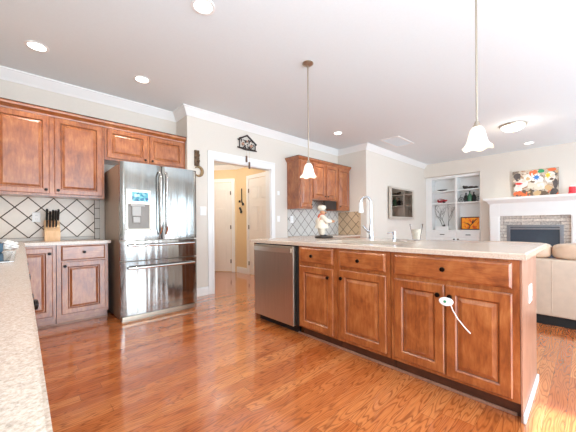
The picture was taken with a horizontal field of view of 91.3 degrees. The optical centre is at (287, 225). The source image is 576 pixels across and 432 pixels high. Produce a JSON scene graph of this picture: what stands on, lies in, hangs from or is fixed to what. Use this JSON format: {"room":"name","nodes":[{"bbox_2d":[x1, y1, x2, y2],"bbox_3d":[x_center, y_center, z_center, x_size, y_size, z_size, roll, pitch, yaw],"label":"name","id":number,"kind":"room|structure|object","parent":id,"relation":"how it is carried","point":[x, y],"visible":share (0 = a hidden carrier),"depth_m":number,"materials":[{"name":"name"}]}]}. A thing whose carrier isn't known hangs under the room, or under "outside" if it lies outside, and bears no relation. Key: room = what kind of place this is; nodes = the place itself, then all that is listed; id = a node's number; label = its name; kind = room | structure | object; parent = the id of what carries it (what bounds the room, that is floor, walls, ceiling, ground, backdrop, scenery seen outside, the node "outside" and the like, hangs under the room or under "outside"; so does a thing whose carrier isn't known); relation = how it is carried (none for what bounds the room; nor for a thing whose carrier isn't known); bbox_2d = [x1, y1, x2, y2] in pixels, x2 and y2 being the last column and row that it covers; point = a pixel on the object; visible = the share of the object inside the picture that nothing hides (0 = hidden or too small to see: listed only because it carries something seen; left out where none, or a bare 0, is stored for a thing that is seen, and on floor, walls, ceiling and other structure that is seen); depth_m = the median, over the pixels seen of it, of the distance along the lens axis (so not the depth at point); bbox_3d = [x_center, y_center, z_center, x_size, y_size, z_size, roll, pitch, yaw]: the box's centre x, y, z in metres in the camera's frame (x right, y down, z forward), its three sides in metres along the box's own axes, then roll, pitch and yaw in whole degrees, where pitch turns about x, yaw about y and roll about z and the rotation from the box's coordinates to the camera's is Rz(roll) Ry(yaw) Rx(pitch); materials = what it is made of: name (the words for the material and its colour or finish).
{"room":"kitchen","nodes":[
{"label":"kitchen","id":0,"kind":"room"},
{"bbox_2d":[33,299,38,309],"bbox_3d":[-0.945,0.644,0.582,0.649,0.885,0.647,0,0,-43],"label":"cabinet knob","id":1,"kind":"object","parent":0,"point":[35,301],"visible":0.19,"depth_m":0.79,"materials":[{"name":"black metal"}]},
{"bbox_2d":[0,79,183,238],"bbox_3d":[-2.610,-0.331,3.617,2.675,2.860,0.400,0,0,-43],"label":"wall","id":2,"kind":"structure","parent":0,"point":[9,90],"depth_m":3.74,"materials":[{"name":"paint"}]},
{"bbox_2d":[0,196,93,238],"bbox_3d":[-3.068,-0.106,3.283,1.344,0.503,0.003,0,0,-43],"label":"backsplash","id":3,"kind":"structure","parent":2,"relation":"attached to","point":[76,218],"depth_m":3.38,"materials":[{"name":"tile"}]},
{"bbox_2d":[32,212,40,221],"bbox_3d":[-2.991,-0.098,3.346,0.075,0.115,0.010,0,0,-43],"label":"outlet plate","id":4,"kind":"object","parent":3,"relation":"attached to","point":[36,216],"visible":1,"depth_m":3.35,"materials":[{"name":"white plastic"}]},
{"bbox_2d":[0,200,99,241],"bbox_3d":[-3.045,-0.088,3.306,1.408,0.540,0.012,0,0,-43],"label":"trim","id":5,"kind":"structure","parent":2,"relation":"attached to","point":[96,202],"depth_m":3.75,"materials":[{"name":"tile"}]},
{"bbox_2d":[0,97,104,199],"bbox_3d":[-2.782,-0.824,3.293,1.025,0.979,0.392,0,0,-43],"label":"upper cabinet","id":6,"kind":"object","parent":2,"relation":"attached to","point":[46,152],"visible":1,"depth_m":3.16,"materials":[{"name":"brown wood"}]},
{"bbox_2d":[104,120,186,168],"bbox_3d":[-2.031,-1.077,4.003,1.040,0.484,0.392,0,0,-43],"label":"upper cabinet","id":7,"kind":"object","parent":2,"relation":"attached to","point":[122,142],"visible":0.95,"depth_m":3.83,"materials":[{"name":"brown wood"}]},
{"bbox_2d":[214,170,236,271],"bbox_3d":[-2.027,-0.155,6.793,1.700,2.500,0.100,0,0,10],"label":"wall","id":8,"kind":"structure","parent":0,"point":[218,174],"depth_m":6.61,"materials":[{"name":"paint"}]},
{"bbox_2d":[214,182,231,270],"bbox_3d":[-1.742,0.038,6.652,0.827,2.090,0.080,0,0,10],"label":"door","id":9,"kind":"structure","parent":8,"relation":"in","point":[222,191],"depth_m":6.64,"materials":[{"name":"white paint"}]},
{"bbox_2d":[214,178,234,271],"bbox_3d":[-1.741,-0.002,6.683,1.000,2.190,0.020,0,0,10],"label":"trim","id":10,"kind":"structure","parent":8,"relation":"attached to","point":[232,181],"depth_m":6.60,"materials":[{"name":"white paint"}]},
{"bbox_2d":[237,167,265,274],"bbox_3d":[-0.681,-0.165,6.124,0.100,2.500,1.400,0,0,-43],"label":"wall","id":11,"kind":"structure","parent":0,"point":[242,173],"depth_m":6.43,"materials":[{"name":"paint"}]},
{"bbox_2d":[214,165,243,169],"bbox_3d":[-1.473,-1.359,6.418,2.942,0.100,0.561,0,0,26],"label":"trim","id":12,"kind":"structure","parent":11,"relation":"attached to","point":[216,167],"depth_m":6.59,"materials":[{"name":"white paint"}]},
{"bbox_2d":[238,189,243,212],"bbox_3d":[-1.061,-0.557,6.415,0.048,0.570,0.200,0,0,-43],"label":"hook","id":13,"kind":"object","parent":11,"relation":"attached to","point":[239,201],"visible":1,"depth_m":6.42,"materials":[{"name":"black metal"}]},
{"bbox_2d":[237,266,246,273],"bbox_3d":[-1.058,1.023,6.448,0.016,0.130,0.400,0,0,-43],"label":"baseboard","id":14,"kind":"structure","parent":11,"relation":"attached to","point":[239,269],"depth_m":6.43,"materials":[{"name":"white paint"}]},
{"bbox_2d":[246,172,265,273],"bbox_3d":[-0.593,-0.011,5.945,0.020,2.190,0.960,0,0,-43],"label":"trim","id":15,"kind":"structure","parent":11,"relation":"attached to","point":[262,173],"depth_m":6.24,"materials":[{"name":"white paint"}]},
{"bbox_2d":[248,176,265,274],"bbox_3d":[-0.615,0.029,5.925,0.080,2.090,0.781,0,0,-43],"label":"door","id":16,"kind":"structure","parent":11,"relation":"in","point":[257,186],"depth_m":6.02,"materials":[{"name":"white paint"}]},
{"bbox_2d":[184,115,337,287],"bbox_3d":[-0.146,-0.349,5.585,3.850,2.860,0.120,0,0,-43],"label":"wall","id":17,"kind":"structure","parent":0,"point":[202,135],"depth_m":4.66,"materials":[{"name":"paint"}]},
{"bbox_2d":[194,150,203,176],"bbox_3d":[-1.360,-0.947,4.322,0.150,0.406,0.063,0,0,-43],"label":"wall ornament","id":18,"kind":"object","parent":17,"relation":"attached to","point":[196,152],"visible":0.97,"depth_m":4.29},
{"bbox_2d":[197,286,208,296],"bbox_3d":[-1.372,1.025,4.325,0.323,0.130,0.016,0,0,-43],"label":"baseboard","id":19,"kind":"structure","parent":17,"relation":"attached to","point":[202,291],"depth_m":4.37,"materials":[{"name":"white paint"}]},
{"bbox_2d":[200,207,205,214],"bbox_3d":[-1.321,-0.225,4.386,0.100,0.135,0.010,0,0,-43],"label":"switch plate","id":20,"kind":"object","parent":17,"relation":"attached to","point":[202,209],"visible":1,"depth_m":4.38,"materials":[{"name":"white plastic"}]},
{"bbox_2d":[207,150,274,294],"bbox_3d":[-0.794,-0.052,4.954,1.392,2.275,0.155,0,0,-43],"label":"door frame","id":21,"kind":"structure","parent":17,"relation":"attached to","point":[212,156],"depth_m":4.68,"materials":[{"name":"white paint"}]},
{"bbox_2d":[237,135,256,168],"bbox_3d":[-0.709,-1.294,4.940,0.409,0.599,0.034,0,0,-43],"label":"wall ornament","id":22,"kind":"object","parent":17,"relation":"attached to","point":[251,146],"visible":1,"depth_m":4.93,"materials":[{"name":"black metal"}]},
{"bbox_2d":[285,155,313,209],"bbox_3d":[0.232,-0.831,5.597,0.443,1.009,0.384,0,0,-43],"label":"upper cabinet","id":23,"kind":"object","parent":17,"relation":"attached to","point":[299,190],"visible":0.96,"depth_m":5.49,"materials":[{"name":"brown wood"}]},
{"bbox_2d":[312,158,338,209],"bbox_3d":[0.698,-0.842,6.036,0.834,0.994,0.382,0,0,-43],"label":"upper cabinet","id":24,"kind":"object","parent":17,"relation":"attached to","point":[325,185],"visible":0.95,"depth_m":5.94,"materials":[{"name":"brown wood"}]},
{"bbox_2d":[326,164,350,211],"bbox_3d":[1.169,-0.838,6.480,0.456,1.009,0.382,0,0,-43],"label":"upper cabinet","id":25,"kind":"object","parent":17,"relation":"attached to","point":[343,203],"visible":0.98,"depth_m":6.35,"materials":[{"name":"brown wood"}]},
{"bbox_2d":[0,0,575,164],"bbox_3d":[2.758,-1.850,3.510,10.350,0.100,7.900,0,0,-43],"label":"ceiling","id":26,"kind":"structure","parent":0,"point":[380,69],"depth_m":3.05,"materials":[{"name":"paint"}]},
{"bbox_2d":[24,40,49,52],"bbox_3d":[-2.469,-1.757,2.769,0.190,0.008,0.190,0,0,-43],"label":"recessed light","id":27,"kind":"object","parent":26,"relation":"in","point":[36,46],"visible":1,"depth_m":2.77,"materials":[{"name":"white paint"}]},
{"bbox_2d":[133,75,150,83],"bbox_3d":[-1.765,-1.762,3.407,0.190,0.008,0.190,0,0,-43],"label":"recessed light","id":28,"kind":"object","parent":26,"relation":"in","point":[141,79],"visible":1,"depth_m":3.40,"materials":[{"name":"white paint"}]},
{"bbox_2d":[191,0,214,15],"bbox_3d":[-0.687,-1.770,2.280,0.190,0.008,0.190,0,0,-43],"label":"recessed light","id":29,"kind":"object","parent":26,"relation":"in","point":[202,7],"visible":1,"depth_m":2.28,"materials":[{"name":"white paint"}]},
{"bbox_2d":[300,60,316,178],"bbox_3d":[0.222,-1.154,3.092,0.194,1.256,0.182,0,0,-43],"label":"pendant light","id":30,"kind":"object","parent":26,"relation":"hanging from","point":[308,172],"visible":1,"depth_m":3.08,"materials":[{"name":"white glass"}]},
{"bbox_2d":[380,136,413,146],"bbox_3d":[2.339,-1.791,6.030,0.760,0.012,0.400,0,0,-43],"label":"ceiling vent","id":31,"kind":"object","parent":26,"relation":"in","point":[397,141],"visible":1,"depth_m":6.00,"materials":[{"name":"white metal"}]},
{"bbox_2d":[462,0,493,152],"bbox_3d":[1.303,-1.159,1.947,0.194,1.261,0.182,0,0,-43],"label":"pendant light","id":32,"kind":"object","parent":26,"relation":"hanging from","point":[477,140],"visible":1,"depth_m":1.94,"materials":[{"name":"white glass"}]},
{"bbox_2d":[499,121,527,132],"bbox_3d":[4.042,-1.737,5.057,0.400,0.145,0.400,0,0,-43],"label":"dome light","id":33,"kind":"object","parent":26,"relation":"attached to","point":[514,126],"visible":1,"depth_m":4.96,"materials":[{"name":"white glass"}]},
{"bbox_2d":[38,271,575,431],"bbox_3d":[1.750,1.117,4.601,10.350,0.100,10.900,0,0,-43],"label":"floor","id":34,"kind":"structure","parent":0,"point":[211,365],"depth_m":1.93,"materials":[{"name":"brown wood"}]},
{"bbox_2d":[25,245,55,327],"bbox_3d":[-2.985,0.659,2.920,0.859,0.885,0.639,0,0,-43],"label":"base cabinet","id":35,"kind":"object","parent":34,"relation":"on","point":[41,260],"visible":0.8,"depth_m":2.95,"materials":[{"name":"brown wood"}]},
{"bbox_2d":[37,315,106,329],"bbox_3d":[-2.450,1.088,3.143,0.742,0.020,0.012,0,0,-43],"label":"trim","id":36,"kind":"structure","parent":34,"relation":"on","point":[39,328],"depth_m":3.16,"materials":[{"name":"wood"}]},
{"bbox_2d":[56,243,107,323],"bbox_3d":[-2.496,0.656,3.382,0.474,0.885,0.639,0,0,-43],"label":"base cabinet","id":37,"kind":"object","parent":34,"relation":"on","point":[81,269],"visible":0.97,"depth_m":3.16,"materials":[{"name":"brown wood"}]},
{"bbox_2d":[104,161,196,321],"bbox_3d":[-1.797,0.186,3.715,0.895,1.815,0.928,0,0,-43],"label":"refrigerator","id":38,"kind":"object","parent":34,"relation":"on","point":[150,210],"visible":1,"depth_m":3.38,"materials":[{"name":"silver metal"}]},
{"bbox_2d":[254,243,259,318],"bbox_3d":[-0.154,0.639,3.475,0.620,0.885,0.028,0,0,-43],"label":"panel","id":39,"kind":"object","parent":34,"relation":"on","point":[257,316],"visible":0.14,"depth_m":3.27,"materials":[{"name":"brown wood"}]},
{"bbox_2d":[254,243,300,331],"bbox_3d":[0.056,0.637,3.175,0.665,0.885,0.693,0,0,-43],"label":"dishwasher","id":40,"kind":"object","parent":34,"relation":"on","point":[276,265],"visible":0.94,"depth_m":2.93,"materials":[{"name":"silver metal"}]},
{"bbox_2d":[299,246,341,346],"bbox_3d":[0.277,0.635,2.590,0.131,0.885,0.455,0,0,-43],"label":"base cabinet","id":41,"kind":"object","parent":34,"relation":"on","point":[318,281],"visible":0.98,"depth_m":2.54,"materials":[{"name":"brown wood"}]},
{"bbox_2d":[337,248,395,366],"bbox_3d":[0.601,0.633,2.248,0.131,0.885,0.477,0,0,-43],"label":"base cabinet","id":42,"kind":"object","parent":34,"relation":"on","point":[363,276],"visible":0.98,"depth_m":2.20,"materials":[{"name":"brown wood"}]},
{"bbox_2d":[298,331,517,415],"bbox_3d":[0.698,1.066,2.205,0.011,0.018,1.720,0,0,-43],"label":"trim","id":43,"kind":"structure","parent":34,"relation":"on","point":[305,334],"depth_m":1.95,"materials":[{"name":"wood"}]},
{"bbox_2d":[426,172,480,240],"bbox_3d":[4.765,-0.190,8.109,0.364,2.470,1.412,0,0,-43],"label":"bookcase","id":44,"kind":"object","parent":34,"relation":"on","point":[454,184],"visible":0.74,"depth_m":8.15,"materials":[{"name":"white paint"}]},
{"bbox_2d":[435,226,449,229],"bbox_3d":[4.554,0.076,8.302,0.150,0.100,0.350,0,0,-43],"label":"box","id":45,"kind":"object","parent":44,"relation":"on","point":[436,227],"visible":1,"depth_m":8.23,"materials":[{"name":"white plastic"}]},
{"bbox_2d":[435,204,454,225],"bbox_3d":[4.680,-0.246,8.353,0.087,0.742,0.582,0,0,-43],"label":"sculpture","id":46,"kind":"object","parent":44,"relation":"on","point":[440,217],"visible":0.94,"depth_m":8.41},
{"bbox_2d":[426,230,480,230],"bbox_3d":[4.775,0.143,8.116,0.345,0.034,1.412,0,0,-43],"label":"countertop","id":47,"kind":"structure","parent":44,"relation":"on","point":[426,230],"depth_m":7.96,"materials":[{"name":"white paint"}]},
{"bbox_2d":[464,193,467,201],"bbox_3d":[4.974,-0.785,7.865,0.104,0.256,0.104,0,0,-43],"label":"bottle","id":48,"kind":"object","parent":44,"relation":"on","point":[465,196],"visible":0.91,"depth_m":7.83,"materials":[{"name":"green glass"}]},
{"bbox_2d":[468,191,471,201],"bbox_3d":[5.002,-0.805,7.747,0.104,0.296,0.104,0,0,-43],"label":"bottle","id":49,"kind":"object","parent":44,"relation":"on","point":[469,194],"visible":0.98,"depth_m":7.71,"materials":[{"name":"green glass"}]},
{"bbox_2d":[461,217,479,229],"bbox_3d":[5.027,-0.058,7.755,0.030,0.358,0.475,0,0,-43],"label":"picture","id":50,"kind":"object","parent":44,"relation":"on","point":[467,223],"visible":0.84,"depth_m":7.75,"materials":[{"name":"fabric"}]},
{"bbox_2d":[463,186,477,188],"bbox_3d":[5.033,-1.064,7.771,0.110,0.105,0.380,0,0,-43],"label":"figurine","id":51,"kind":"object","parent":44,"relation":"on","point":[464,187],"visible":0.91,"depth_m":7.76,"materials":[{"name":"black"}]},
{"bbox_2d":[472,192,475,200],"bbox_3d":[5.108,-0.791,7.737,0.104,0.266,0.104,0,0,-43],"label":"bottle","id":52,"kind":"object","parent":44,"relation":"on","point":[473,195],"visible":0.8,"depth_m":7.70,"materials":[{"name":"black glass"}]},
{"bbox_2d":[391,252,520,416],"bbox_3d":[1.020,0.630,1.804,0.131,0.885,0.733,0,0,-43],"label":"base cabinet","id":53,"kind":"object","parent":34,"relation":"on","point":[429,342],"visible":1,"depth_m":1.72,"materials":[{"name":"brown wood"}]},
{"bbox_2d":[439,297,470,333],"bbox_3d":[1.017,0.545,1.722,0.170,0.199,0.020,0,0,41],"label":"lock","id":54,"kind":"object","parent":53,"relation":"attached to","point":[445,301],"visible":1,"depth_m":1.74,"materials":[{"name":"white plastic"}]},
{"bbox_2d":[483,193,575,257],"bbox_3d":[5.696,0.181,6.539,0.340,1.715,1.890,0,0,-43],"label":"fireplace","id":55,"kind":"object","parent":34,"relation":"on","point":[549,219],"visible":0.73,"depth_m":6.48,"materials":[{"name":"white paint"}]},
{"bbox_2d":[483,193,575,200],"bbox_3d":[5.690,-0.652,6.539,0.340,0.050,1.890,0,0,-43],"label":"mantel shelf","id":56,"kind":"object","parent":55,"relation":"attached to","point":[572,195],"depth_m":6.40,"materials":[{"name":"white paint"}]},
{"bbox_2d":[512,167,558,196],"bbox_3d":[5.788,-0.996,6.604,0.046,0.633,0.820,0,0,-43],"label":"picture","id":57,"kind":"object","parent":55,"relation":"on","point":[545,181],"visible":0.96,"depth_m":6.57,"materials":[{"name":"fabric"}]},
{"bbox_2d":[568,185,575,193],"bbox_3d":[6.154,-0.775,6.091,0.140,0.190,0.138,0,0,-43],"label":"candle jar","id":58,"kind":"object","parent":55,"relation":"on","point":[572,189],"visible":0.76,"depth_m":6.05,"materials":[{"name":"red glass"}]},
{"bbox_2d":[483,241,575,329],"bbox_3d":[3.370,0.622,3.040,0.973,0.866,2.500,0,0,-43],"label":"sofa","id":59,"kind":"object","parent":34,"relation":"on","point":[555,277],"visible":0.47,"depth_m":2.95,"materials":[{"name":"beige fabric"}]},
{"bbox_2d":[483,241,551,257],"bbox_3d":[2.677,0.282,3.373,0.300,0.175,0.708,0,0,-43],"label":"cushion","id":60,"kind":"object","parent":59,"relation":"on","point":[547,252],"depth_m":3.08,"materials":[{"name":"beige leather"}]},
{"bbox_2d":[552,243,575,259],"bbox_3d":[3.169,0.278,2.851,0.300,0.175,0.718,0,0,-43],"label":"cushion","id":61,"kind":"object","parent":59,"relation":"on","point":[566,251],"depth_m":2.95,"materials":[{"name":"beige fabric"}]},
{"bbox_2d":[520,255,538,423],"bbox_3d":[1.493,0.627,1.731,0.619,0.885,0.020,0,0,-43],"label":"island end panel","id":62,"kind":"object","parent":34,"relation":"on","point":[529,376],"visible":0.97,"depth_m":1.66,"materials":[{"name":"laminate"}]},
{"bbox_2d":[529,283,531,302],"bbox_3d":[1.482,0.414,1.718,0.100,0.105,0.010,0,0,-43],"label":"outlet plate","id":63,"kind":"object","parent":62,"relation":"attached to","point":[530,285],"visible":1,"depth_m":1.70,"materials":[{"name":"white plastic"}]},
{"bbox_3d":[-0.052,0.638,-0.363,0.649,0.885,0.647,0,0,-43],"label":"base cabinet","id":64,"kind":"object","parent":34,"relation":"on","visible":0},
{"bbox_2d":[0,239,110,431],"bbox_3d":[-1.294,0.186,1.457,1.413,0.033,5.098,0,0,-43],"label":"countertop","id":65,"kind":"structure","parent":64,"relation":"on","point":[24,405],"depth_m":0.36,"materials":[{"name":"stone"}]},
{"bbox_2d":[0,251,15,263],"bbox_3d":[-1.696,0.167,1.369,0.532,0.010,0.760,0,0,-43],"label":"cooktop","id":66,"kind":"object","parent":65,"relation":"in","point":[5,256],"visible":1,"depth_m":1.45,"materials":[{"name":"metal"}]},
{"bbox_2d":[0,243,4,252],"bbox_3d":[-1.778,0.128,1.542,0.175,0.068,0.355,0,0,7],"label":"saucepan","id":67,"kind":"object","parent":66,"relation":"on","point":[1,244],"visible":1,"depth_m":1.66,"materials":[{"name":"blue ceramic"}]},
{"bbox_2d":[2,240,18,249],"bbox_3d":[-2.114,0.142,2.131,0.118,0.066,0.317,0,0,-43],"label":"dish towel","id":68,"kind":"object","parent":65,"relation":"on","point":[8,244],"visible":0.83,"depth_m":2.08,"materials":[{"name":"white fabric"}]},
{"bbox_2d":[44,220,59,240],"bbox_3d":[-2.773,0.058,3.309,0.140,0.244,0.179,0,0,-43],"label":"knife block","id":69,"kind":"object","parent":65,"relation":"on","point":[50,234],"visible":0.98,"depth_m":3.25,"materials":[{"name":"brown wood"}]},
{"bbox_2d":[57,209,59,220],"bbox_3d":[-2.708,-0.122,3.318,0.022,0.141,0.103,0,0,-43],"label":"kitchen knife","id":70,"kind":"object","parent":69,"relation":"in","point":[58,210],"visible":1,"depth_m":3.30,"materials":[{"name":"black plastic"}]},
{"bbox_3d":[0.992,0.630,2.947,0.319,0.885,2.430,0,0,-43],"label":"panel","id":71,"kind":"object","parent":34,"relation":"on","visible":0},
{"bbox_2d":[250,236,546,260],"bbox_3d":[0.819,0.172,2.780,1.135,0.035,2.480,0,0,-43],"label":"countertop","id":72,"kind":"structure","parent":71,"relation":"on","point":[496,250],"depth_m":2.16,"materials":[{"name":"stone"}]},
{"bbox_2d":[315,205,334,237],"bbox_3d":[0.462,-0.048,3.517,0.248,0.410,0.294,0,0,-43],"label":"statue","id":73,"kind":"object","parent":72,"relation":"on","point":[322,221],"visible":1,"depth_m":3.45,"materials":[{"name":"white ceramic"}]},
{"bbox_2d":[358,196,373,238],"bbox_3d":[0.901,-0.093,3.251,0.173,0.494,0.064,0,0,11],"label":"kitchen faucet","id":74,"kind":"object","parent":72,"relation":"on","point":[370,231],"visible":1,"depth_m":3.23,"materials":[{"name":"silver metal"}]},
{"bbox_2d":[387,231,395,239],"bbox_3d":[1.126,0.108,3.049,0.095,0.088,0.048,0,0,-6],"label":"soap dispenser","id":75,"kind":"object","parent":72,"relation":"on","point":[393,232],"visible":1,"depth_m":3.04,"materials":[{"name":"silver metal"}]},
{"bbox_2d":[410,224,422,239],"bbox_3d":[1.299,0.068,2.849,0.128,0.165,0.128,0,0,-43],"label":"glass","id":76,"kind":"object","parent":72,"relation":"on","point":[416,229],"visible":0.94,"depth_m":2.81,"materials":[{"name":"white"}]},
{"bbox_3d":[0.437,0.664,5.587,0.537,0.826,0.649,0,0,-43],"label":"cabinet","id":77,"kind":"object","parent":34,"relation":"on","visible":0},
{"bbox_2d":[288,234,360,237],"bbox_3d":[0.822,0.231,5.972,1.673,0.033,0.638,0,0,-43],"label":"countertop","id":78,"kind":"structure","parent":77,"relation":"on","point":[333,235],"depth_m":5.97,"materials":[{"name":"stone"}]},
{"bbox_2d":[287,201,337,235],"bbox_3d":[0.602,-0.174,6.203,1.675,0.780,0.008,0,0,-43],"label":"backsplash","id":79,"kind":"structure","parent":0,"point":[304,223],"depth_m":6.04,"materials":[{"name":"tile"}]},
{"bbox_2d":[338,151,361,237],"bbox_3d":[1.473,-0.361,6.587,0.120,2.860,0.647,0,0,-43],"label":"wall","id":80,"kind":"structure","parent":0,"point":[353,160],"depth_m":6.45,"materials":[{"name":"paint"}]},
{"bbox_2d":[338,211,358,234],"bbox_3d":[1.405,-0.053,6.568,0.008,0.525,0.562,0,0,-43],"label":"backsplash","id":81,"kind":"structure","parent":80,"relation":"attached to","point":[348,222],"depth_m":6.56,"materials":[{"name":"tile"}]},
{"bbox_2d":[359,213,360,234],"bbox_3d":[1.617,-0.053,6.342,0.010,0.522,0.052,0,0,-43],"label":"trim","id":82,"kind":"structure","parent":80,"relation":"attached to","point":[359,213],"depth_m":6.33,"materials":[{"name":"beige tile"}]},
{"bbox_2d":[361,150,425,239],"bbox_3d":[3.061,-0.372,7.559,3.765,2.860,0.120,0,0,-43],"label":"wall","id":83,"kind":"structure","parent":0,"point":[379,172],"depth_m":6.88,"materials":[{"name":"paint"}]},
{"bbox_2d":[0,65,426,168],"bbox_3d":[0.257,-1.724,5.669,9.519,0.115,0.864,0,0,-33],"label":"trim","id":84,"kind":"structure","parent":83,"relation":"attached to","point":[8,74],"depth_m":4.25,"materials":[{"name":"white paint"}]},
{"bbox_2d":[389,186,413,218],"bbox_3d":[2.957,-0.564,7.322,1.360,0.795,0.082,0,0,-43],"label":"mirror","id":85,"kind":"object","parent":83,"relation":"attached to","point":[401,200],"visible":1,"depth_m":7.22,"materials":[{"name":"silver metal"}]},
{"bbox_2d":[424,142,575,241],"bbox_3d":[6.532,-0.398,6.261,0.500,2.860,6.533,0,0,-43],"label":"wall","id":86,"kind":"structure","parent":0,"point":[495,170],"depth_m":7.09,"materials":[{"name":"paint"}]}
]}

